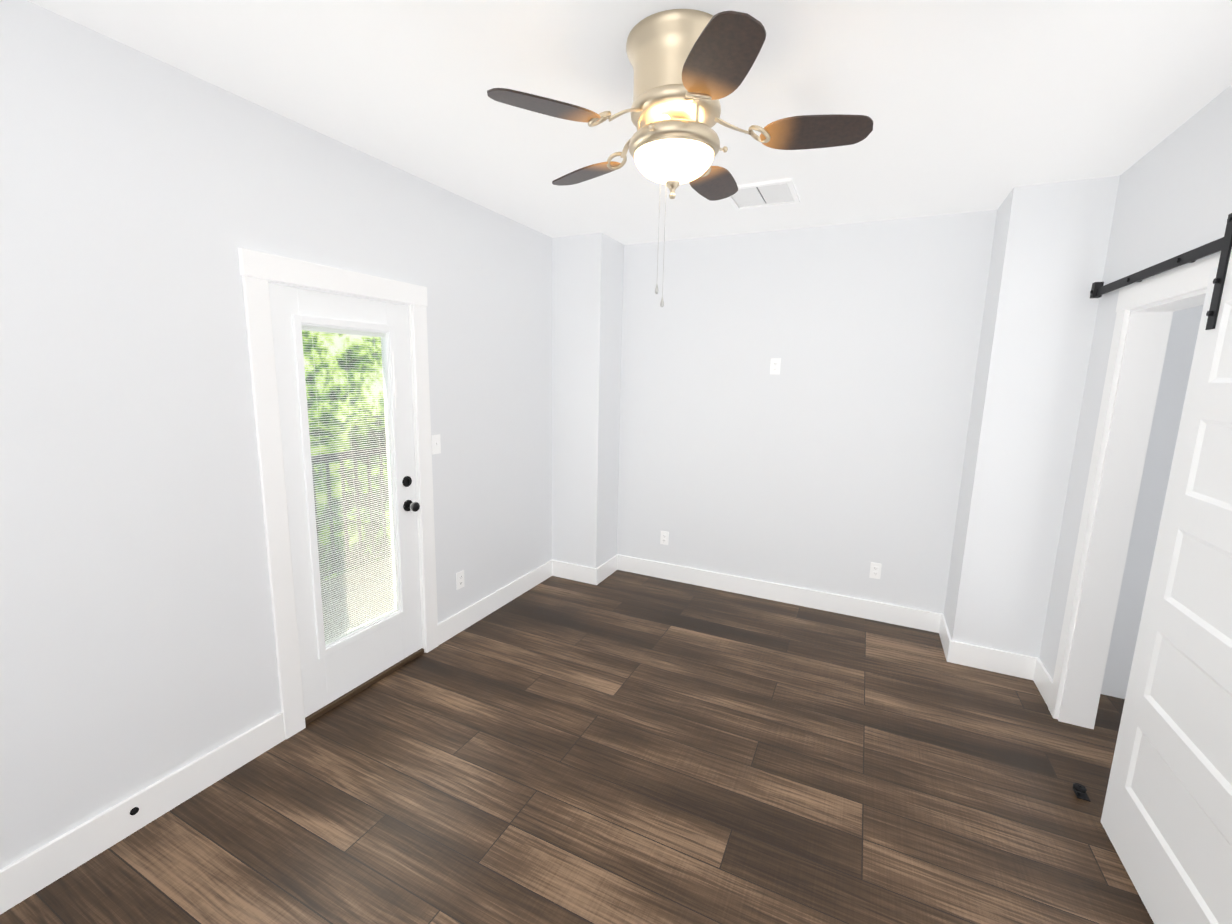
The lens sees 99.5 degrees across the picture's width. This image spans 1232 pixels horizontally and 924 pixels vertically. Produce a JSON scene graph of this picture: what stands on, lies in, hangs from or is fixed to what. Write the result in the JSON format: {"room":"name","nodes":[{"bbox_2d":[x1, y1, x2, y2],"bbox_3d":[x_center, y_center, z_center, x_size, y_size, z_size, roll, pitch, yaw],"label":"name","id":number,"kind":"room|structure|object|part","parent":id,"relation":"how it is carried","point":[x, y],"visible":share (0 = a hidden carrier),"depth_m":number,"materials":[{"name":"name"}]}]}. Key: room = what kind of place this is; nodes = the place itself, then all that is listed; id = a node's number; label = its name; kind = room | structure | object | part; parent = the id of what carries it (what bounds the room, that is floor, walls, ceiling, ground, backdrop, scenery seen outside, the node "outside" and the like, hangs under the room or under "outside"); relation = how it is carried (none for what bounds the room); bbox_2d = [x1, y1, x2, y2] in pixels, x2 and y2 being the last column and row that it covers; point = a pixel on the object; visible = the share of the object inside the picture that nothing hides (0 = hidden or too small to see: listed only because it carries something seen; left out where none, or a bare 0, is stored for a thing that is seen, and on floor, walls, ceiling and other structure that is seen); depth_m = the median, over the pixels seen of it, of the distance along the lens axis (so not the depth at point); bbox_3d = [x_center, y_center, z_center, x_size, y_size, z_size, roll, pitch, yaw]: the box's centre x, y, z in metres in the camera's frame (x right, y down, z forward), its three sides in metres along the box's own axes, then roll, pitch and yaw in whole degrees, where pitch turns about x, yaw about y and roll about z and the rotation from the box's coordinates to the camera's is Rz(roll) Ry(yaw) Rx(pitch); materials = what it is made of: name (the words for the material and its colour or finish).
{"room":"empty bedroom","nodes":[
{"label":"empty bedroom","id":0,"kind":"room"},
{"bbox_2d":[0,0,551,869],"bbox_3d":[-1.395,-0.128,2.613,0.140,2.740,4.817,6,10,25],"label":"wall","id":1,"kind":"structure","parent":0,"point":[144,198],"depth_m":1.91,"materials":[{"name":"white paint"}]},
{"bbox_2d":[0,712,284,914],"bbox_3d":[-1.932,1.345,1.605,0.015,0.140,1.810,6,10,25],"label":"baseboard","id":2,"kind":"structure","parent":1,"relation":"attached to","point":[46,864],"depth_m":1.90,"materials":[{"name":"white paint"}]},
{"bbox_2d":[130,807,138,814],"bbox_3d":[-1.768,1.283,1.914,0.006,0.026,0.026,6,10,25],"label":"plug","id":3,"kind":"object","parent":2,"relation":"attached to","point":[134,810],"visible":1,"depth_m":1.91,"materials":[{"name":"black plastic"}]},
{"bbox_2d":[238,248,438,738],"bbox_3d":[-1.368,0.148,2.703,0.163,2.168,0.974,6,10,25],"label":"door frame","id":4,"kind":"structure","parent":1,"relation":"attached to","point":[259,270],"depth_m":2.37,"materials":[{"name":"white paint"}]},
{"bbox_2d":[269,283,422,717],"bbox_3d":[-1.312,0.194,2.677,0.115,2.021,0.764,6,10,25],"label":"patio door","id":5,"kind":"structure","parent":1,"relation":"in","point":[331,677],"depth_m":2.58,"materials":[{"name":"white paint"}]},
{"bbox_3d":[-1.300,0.192,2.653,0.074,1.690,0.731,6,10,25],"label":"patio door hardware","id":6,"kind":"part","parent":5,"relation":"part of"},
{"bbox_2d":[292,314,407,658],"bbox_3d":[-1.340,0.119,2.674,0.079,1.639,0.546,6,10,25],"label":"window frame","id":7,"kind":"structure","parent":5,"relation":"attached to","point":[392,420],"depth_m":2.66,"materials":[{"name":"white paint"}]},
{"bbox_2d":[301,325,397,644],"bbox_3d":[-1.345,0.121,2.676,0.014,1.561,0.462,6,10,25],"label":"door glass","id":8,"kind":"object","parent":7,"relation":"in","point":[349,333],"visible":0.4,"depth_m":2.68,"materials":[{"name":"white"}]},
{"bbox_2d":[305,648,423,724],"bbox_3d":[-1.415,1.201,2.888,0.172,0.028,0.762,6,10,25],"label":"threshold","id":9,"kind":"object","parent":1,"relation":"attached to","point":[349,694],"depth_m":2.79,"materials":[{"name":"brown wood"}]},
{"bbox_2d":[431,434,440,454],"bbox_3d":[-1.073,-0.105,3.120,0.016,0.115,0.070,6,10,25],"label":"light switch","id":10,"kind":"object","parent":1,"relation":"attached to","point":[436,444],"visible":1,"depth_m":3.12,"materials":[{"name":"white plastic"}]},
{"bbox_2d":[456,570,464,589],"bbox_3d":[-1.022,0.775,3.426,0.008,0.115,0.070,6,10,25],"label":"outlet","id":11,"kind":"object","parent":1,"relation":"attached to","point":[460,580],"visible":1,"depth_m":3.42,"materials":[{"name":"white plastic"}]},
{"bbox_2d":[438,560,551,644],"bbox_3d":[-0.834,0.994,3.866,0.015,0.140,1.337,6,10,25],"label":"baseboard","id":12,"kind":"structure","parent":1,"relation":"attached to","point":[458,622],"depth_m":3.72,"materials":[{"name":"white paint"}]},
{"bbox_2d":[0,570,1153,923],"bbox_3d":[0.551,1.480,1.917,4.530,0.120,4.817,6,10,25],"label":"floor","id":13,"kind":"structure","parent":0,"point":[618,746],"depth_m":2.15,"materials":[{"name":"brown wood"}]},
{"bbox_2d":[1073,783,1089,801],"bbox_3d":[1.959,1.383,2.197,0.052,0.042,0.060,6,10,25],"label":"floor guide","id":14,"kind":"object","parent":13,"relation":"on","point":[1080,790],"visible":1,"depth_m":2.19,"materials":[{"name":"black metal"}]},
{"bbox_2d":[552,233,623,567],"bbox_3d":[-0.243,-0.389,4.337,0.428,2.740,0.396,6,10,25],"label":"wall","id":15,"kind":"structure","parent":0,"point":[587,290],"depth_m":4.16,"materials":[{"name":"white paint"}]},
{"bbox_2d":[552,560,599,584],"bbox_3d":[-0.340,0.924,4.357,0.414,0.140,0.015,6,10,25],"label":"baseboard","id":16,"kind":"structure","parent":15,"relation":"attached to","point":[575,572],"depth_m":4.34,"materials":[{"name":"white paint"}]},
{"bbox_2d":[600,554,619,581],"bbox_3d":[-0.074,0.914,4.452,0.015,0.140,0.330,6,10,25],"label":"baseboard","id":17,"kind":"structure","parent":15,"relation":"attached to","point":[610,566],"depth_m":4.48,"materials":[{"name":"white paint"}]},
{"bbox_2d":[27,0,1231,244],"bbox_3d":[0.614,-1.340,1.449,4.530,0.120,4.817,6,10,25],"label":"ceiling","id":18,"kind":"structure","parent":0,"point":[965,106],"depth_m":1.89,"materials":[{"name":"white paint"}]},
{"bbox_2d":[487,9,872,306],"bbox_3d":[0.212,-0.938,1.752,1.155,0.790,1.119,6,10,25],"label":"ceiling fan","id":19,"kind":"object","parent":18,"relation":"hanging from","point":[691,67],"visible":1,"depth_m":1.57,"materials":[{"name":"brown wood"}]},
{"bbox_3d":[0.188,-0.967,1.708,0.260,0.088,0.260,6,10,25],"label":"lamp shade","id":20,"kind":"part","parent":19,"relation":"part of","materials":[{"name":"white glass"}]},
{"bbox_2d":[727,178,799,209],"bbox_3d":[0.829,-1.519,2.970,0.376,0.016,0.382,6,10,25],"label":"ceiling vent","id":21,"kind":"object","parent":18,"relation":"in","point":[765,194],"visible":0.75,"depth_m":2.96,"materials":[{"name":"white metal"}]},
{"bbox_2d":[617,210,996,613],"bbox_3d":[0.991,-0.314,4.050,2.911,2.740,0.140,6,10,25],"label":"wall","id":22,"kind":"structure","parent":0,"point":[829,458],"depth_m":3.77,"materials":[{"name":"white paint"}]},
{"bbox_2d":[660,531,668,544],"bbox_3d":[0.408,0.642,4.398,0.070,0.115,0.008,6,10,25],"label":"electrical outlet","id":23,"kind":"object","parent":22,"relation":"attached to","point":[664,537],"visible":1,"depth_m":4.40,"materials":[{"name":"white plastic"}]},
{"bbox_2d":[770,358,780,373],"bbox_3d":[1.168,-0.701,3.821,0.070,0.115,0.008,6,10,25],"label":"outlet","id":24,"kind":"object","parent":22,"relation":"attached to","point":[775,366],"visible":1,"depth_m":3.82,"materials":[{"name":"white plastic"}]},
{"bbox_2d":[620,555,939,631],"bbox_3d":[1.123,0.999,4.103,2.482,0.140,0.015,6,10,25],"label":"baseboard","id":25,"kind":"structure","parent":22,"relation":"attached to","point":[862,608],"depth_m":4.00,"materials":[{"name":"white paint"}]},
{"bbox_2d":[869,562,881,578],"bbox_3d":[1.852,0.776,3.719,0.070,0.115,0.008,6,10,25],"label":"electrical outlet","id":26,"kind":"object","parent":22,"relation":"attached to","point":[875,570],"visible":1,"depth_m":3.72,"materials":[{"name":"white plastic"}]},
{"bbox_2d":[944,176,1202,698],"bbox_3d":[2.809,-0.094,2.971,1.321,2.740,0.551,6,10,25],"label":"wall","id":27,"kind":"structure","parent":0,"point":[1049,253],"depth_m":2.86,"materials":[{"name":"white paint"}]},
{"bbox_2d":[936,613,949,649],"bbox_3d":[2.143,1.139,3.394,0.015,0.140,0.360,6,10,25],"label":"baseboard","id":28,"kind":"structure","parent":27,"relation":"attached to","point":[941,626],"depth_m":3.51,"materials":[{"name":"white paint"}]},
{"bbox_2d":[944,634,1035,679],"bbox_3d":[2.251,1.186,3.124,0.446,0.140,0.015,6,10,25],"label":"baseboard","id":29,"kind":"structure","parent":27,"relation":"attached to","point":[994,660],"depth_m":3.12,"materials":[{"name":"white paint"}]},
{"bbox_2d":[1039,84,1231,679],"bbox_3d":[1.624,0.225,0.893,0.140,2.740,4.266,6,10,25],"label":"wall","id":30,"kind":"structure","parent":0,"point":[1174,196],"depth_m":2.29,"materials":[{"name":"white paint"}]},
{"bbox_2d":[1032,657,1052,705],"bbox_3d":[2.380,1.227,2.897,0.015,0.140,0.285,6,10,25],"label":"baseboard","id":31,"kind":"structure","parent":30,"relation":"attached to","point":[1042,679],"depth_m":2.91,"materials":[{"name":"white paint"}]},
{"bbox_2d":[1048,249,1231,728],"bbox_3d":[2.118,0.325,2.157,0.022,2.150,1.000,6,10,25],"label":"trim","id":32,"kind":"structure","parent":30,"relation":"attached to","point":[1193,277],"depth_m":2.45,"materials":[{"name":"white paint"}]},
{"bbox_2d":[1090,237,1223,297],"bbox_3d":[1.793,-0.662,1.302,0.062,0.074,3.046,6,10,25],"label":"barn door rail","id":33,"kind":"object","parent":30,"relation":"attached to","point":[1098,289],"visible":0.96,"depth_m":2.05,"materials":[{"name":"black metal"}]},
{"bbox_2d":[1205,213,1231,329],"bbox_3d":[1.927,-0.611,1.639,0.053,0.377,0.086,6,10,25],"label":"hanger","id":34,"kind":"object","parent":33,"relation":"hanging from","point":[1218,283],"visible":0.98,"depth_m":1.62,"materials":[{"name":"black metal"}]},
{"bbox_2d":[1101,262,1231,923],"bbox_3d":[1.753,0.453,1.479,0.035,2.076,0.880,6,10,25],"label":"barn door","id":35,"kind":"structure","parent":34,"relation":"hanging from","point":[1166,820],"depth_m":1.65,"materials":[{"name":"white paint"}]},
{"label":"outside","id":36,"kind":"structure","parent":0,"visible":0},
{"bbox_2d":[302,330,384,425],"bbox_3d":[-7.295,-1.750,10.796,3.000,15.000,11.500,6,10,25],"label":"tree","id":37,"kind":"object","parent":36,"point":[359,349],"depth_m":11.97,"materials":[{"name":"green plant"}]},
{"bbox_2d":[321,557,393,640],"bbox_3d":[-1.991,1.171,3.454,1.410,0.115,3.600,6,10,25],"label":"floor","id":38,"kind":"structure","parent":36,"point":[357,594],"depth_m":4.03,"materials":[{"name":"grey"}]},
{"bbox_2d":[311,447,391,576],"bbox_3d":[-2.523,0.542,3.615,0.060,1.050,3.650,6,10,25],"label":"balcony railing","id":39,"kind":"object","parent":38,"relation":"on","point":[345,496],"depth_m":4.24,"materials":[{"name":"black metal"}]},
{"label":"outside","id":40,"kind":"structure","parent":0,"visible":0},
{"bbox_2d":[309,415,391,580],"bbox_3d":[-4.555,1.015,8.854,3.724,4.870,6.749,6,10,25],"label":"canopy","id":41,"kind":"object","parent":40,"point":[353,424],"depth_m":8.00,"materials":[{"name":"green plant"}]}
]}

